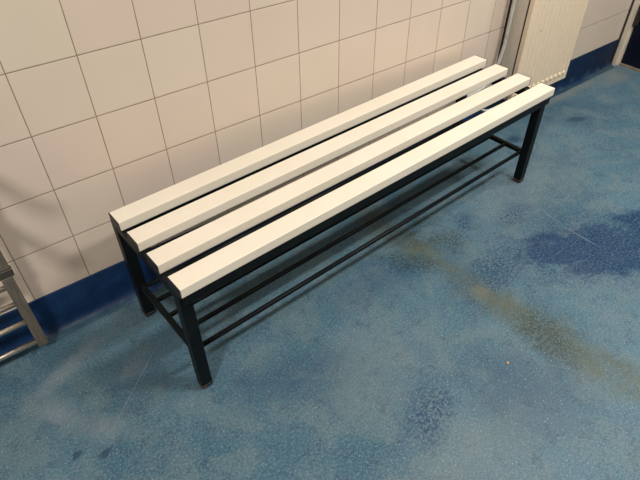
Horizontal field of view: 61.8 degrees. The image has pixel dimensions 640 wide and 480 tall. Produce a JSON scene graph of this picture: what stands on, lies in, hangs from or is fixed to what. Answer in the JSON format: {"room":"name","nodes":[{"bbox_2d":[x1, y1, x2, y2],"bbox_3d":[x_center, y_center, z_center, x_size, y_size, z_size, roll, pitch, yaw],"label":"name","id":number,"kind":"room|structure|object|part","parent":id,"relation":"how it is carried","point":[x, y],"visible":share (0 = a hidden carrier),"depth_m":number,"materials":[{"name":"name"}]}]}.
{"room":"changing room","nodes":[
{"label":"changing room","id":0,"kind":"room"},
{"bbox_2d":[0,0,631,314],"bbox_3d":[-0.293,-0.964,1.029,4.806,2.500,0.100,-27,48,-27],"label":"wall","id":1,"kind":"structure","parent":0,"point":[107,106],"depth_m":1.41,"materials":[{"name":"tile"}]},
{"bbox_2d":[0,250,48,360],"bbox_3d":[-0.936,0.056,0.980,0.574,0.987,0.238,-27,48,-27],"label":"bench","id":2,"kind":"object","parent":1,"relation":"attached to","point":[10,285],"visible":1,"depth_m":1.36,"materials":[{"name":"metal"}]},
{"bbox_3d":[-0.763,-0.194,1.046,0.029,0.705,0.018,-27,48,-27],"label":"post","id":3,"kind":"part","parent":2,"relation":"part of","materials":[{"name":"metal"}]},
{"bbox_2d":[0,39,618,366],"bbox_3d":[-0.298,-0.016,1.741,4.661,0.138,0.036,-27,48,-27],"label":"baseboard","id":4,"kind":"structure","parent":1,"relation":"attached to","point":[59,313],"depth_m":1.56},
{"bbox_2d":[467,0,516,96],"bbox_3d":[0.633,-1.460,1.428,0.218,2.286,0.037,-27,48,-27],"label":"pipe","id":5,"kind":"object","parent":1,"relation":"attached to","point":[513,1],"visible":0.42,"depth_m":2.09,"materials":[{"name":"grey metal"}]},
{"bbox_2d":[480,0,588,111],"bbox_3d":[0.883,-0.870,2.141,0.478,0.646,0.110,-27,48,-27],"label":"radiator","id":6,"kind":"object","parent":1,"relation":"attached to","point":[543,34],"visible":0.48,"depth_m":2.14,"materials":[{"name":"beige metal"}]},
{"bbox_3d":[0.940,-0.879,2.125,0.394,0.606,0.020,-27,48,-27],"label":"panel","id":7,"kind":"part","parent":6,"relation":"part of","materials":[{"name":"beige metal"}]},
{"bbox_2d":[619,63,639,71],"bbox_3d":[1.895,-0.708,2.583,0.068,0.010,0.921,-27,48,-27],"label":"trim","id":8,"kind":"structure","parent":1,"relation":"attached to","point":[620,64],"depth_m":2.81,"materials":[{"name":"grey metal"}]},
{"bbox_2d":[0,65,639,479],"bbox_3d":[0.687,0.881,0.881,4.906,0.080,3.400,-27,48,-27],"label":"floor","id":9,"kind":"structure","parent":0,"point":[390,363],"depth_m":1.46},
{"bbox_2d":[108,55,555,388],"bbox_3d":[0.139,-0.153,1.699,1.447,0.390,0.368,-30,49,-29],"label":"bench","id":10,"kind":"object","parent":9,"relation":"on","point":[139,225],"visible":1,"depth_m":1.47,"materials":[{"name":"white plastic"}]},
{"bbox_3d":[-0.509,0.075,1.463,0.030,0.346,0.030,-30,49,-29],"label":"leg","id":11,"kind":"part","parent":10,"relation":"part of","materials":[{"name":"black metal"}]},
{"bbox_3d":[-0.407,0.036,1.266,0.028,0.028,0.290,-30,49,-29],"label":"rail","id":12,"kind":"part","parent":10,"relation":"part of","materials":[{"name":"black metal"}]},
{"bbox_3d":[-0.404,0.202,1.414,0.015,0.016,0.290,-30,49,-29],"label":"shelf rail","id":13,"kind":"part","parent":10,"relation":"part of","materials":[{"name":"black metal"}]},
{"bbox_3d":[0.084,-0.135,1.786,1.382,0.014,0.014,-30,49,-29],"label":"shelf rod","id":14,"kind":"part","parent":10,"relation":"part of","materials":[{"name":"black metal"}]},
{"bbox_3d":[-0.302,0.236,1.280,0.030,0.346,0.030,-30,49,-29],"label":"leg","id":15,"kind":"part","parent":10,"relation":"part of","materials":[{"name":"black metal"}]},
{"bbox_3d":[0.039,-0.170,1.826,1.382,0.014,0.014,-30,49,-29],"label":"shelf rod","id":16,"kind":"part","parent":10,"relation":"part of","materials":[{"name":"black metal"}]},
{"bbox_3d":[0.052,-0.324,1.665,1.410,0.028,0.012,-30,49,-29],"label":"frame rail","id":17,"kind":"part","parent":10,"relation":"part of","materials":[{"name":"black metal"}]},
{"bbox_3d":[0.129,-0.100,1.745,1.382,0.014,0.014,-30,49,-29],"label":"shelf rod","id":18,"kind":"part","parent":10,"relation":"part of","materials":[{"name":"black metal"}]},
{"bbox_3d":[0.174,-0.064,1.705,1.382,0.014,0.014,-30,49,-29],"label":"shelf rod","id":19,"kind":"part","parent":10,"relation":"part of","materials":[{"name":"black metal"}]},
{"bbox_3d":[0.219,-0.029,1.665,1.382,0.014,0.014,-30,49,-29],"label":"shelf rod","id":20,"kind":"part","parent":10,"relation":"part of","materials":[{"name":"black metal"}]},
{"bbox_3d":[0.243,-0.175,1.495,1.410,0.028,0.012,-30,49,-29],"label":"frame rail","id":21,"kind":"part","parent":10,"relation":"part of","materials":[{"name":"black metal"}]},
{"bbox_3d":[0.557,-0.531,2.129,0.030,0.346,0.030,-30,49,-29],"label":"leg","id":22,"kind":"part","parent":10,"relation":"part of","materials":[{"name":"black metal"}]},
{"bbox_3d":[0.661,-0.403,2.079,0.015,0.016,0.290,-30,49,-29],"label":"shelf rail","id":23,"kind":"part","parent":10,"relation":"part of","materials":[{"name":"black metal"}]},
{"bbox_3d":[0.658,-0.569,1.932,0.028,0.028,0.290,-30,49,-29],"label":"rail","id":24,"kind":"part","parent":10,"relation":"part of","materials":[{"name":"black metal"}]},
{"bbox_3d":[0.763,-0.370,1.945,0.030,0.346,0.030,-30,49,-29],"label":"leg","id":25,"kind":"part","parent":10,"relation":"part of","materials":[{"name":"black metal"}]},
{"bbox_3d":[2.578,-1.071,1.108,0.100,2.500,3.200,-27,48,-27],"label":"wall","id":26,"kind":"structure","parent":0,"visible":0},
{"bbox_2d":[611,0,639,65],"bbox_3d":[1.873,-1.470,1.883,0.087,2.080,1.000,-27,48,-27],"label":"trim","id":27,"kind":"structure","parent":26,"relation":"attached to","point":[626,35],"depth_m":2.74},
{"bbox_2d":[621,5,639,68],"bbox_3d":[1.874,-1.464,1.904,0.061,2.020,0.924,-27,48,-27],"label":"door","id":28,"kind":"structure","parent":26,"relation":"in","point":[631,57],"depth_m":2.76,"materials":[{"name":"metal"}]}
]}

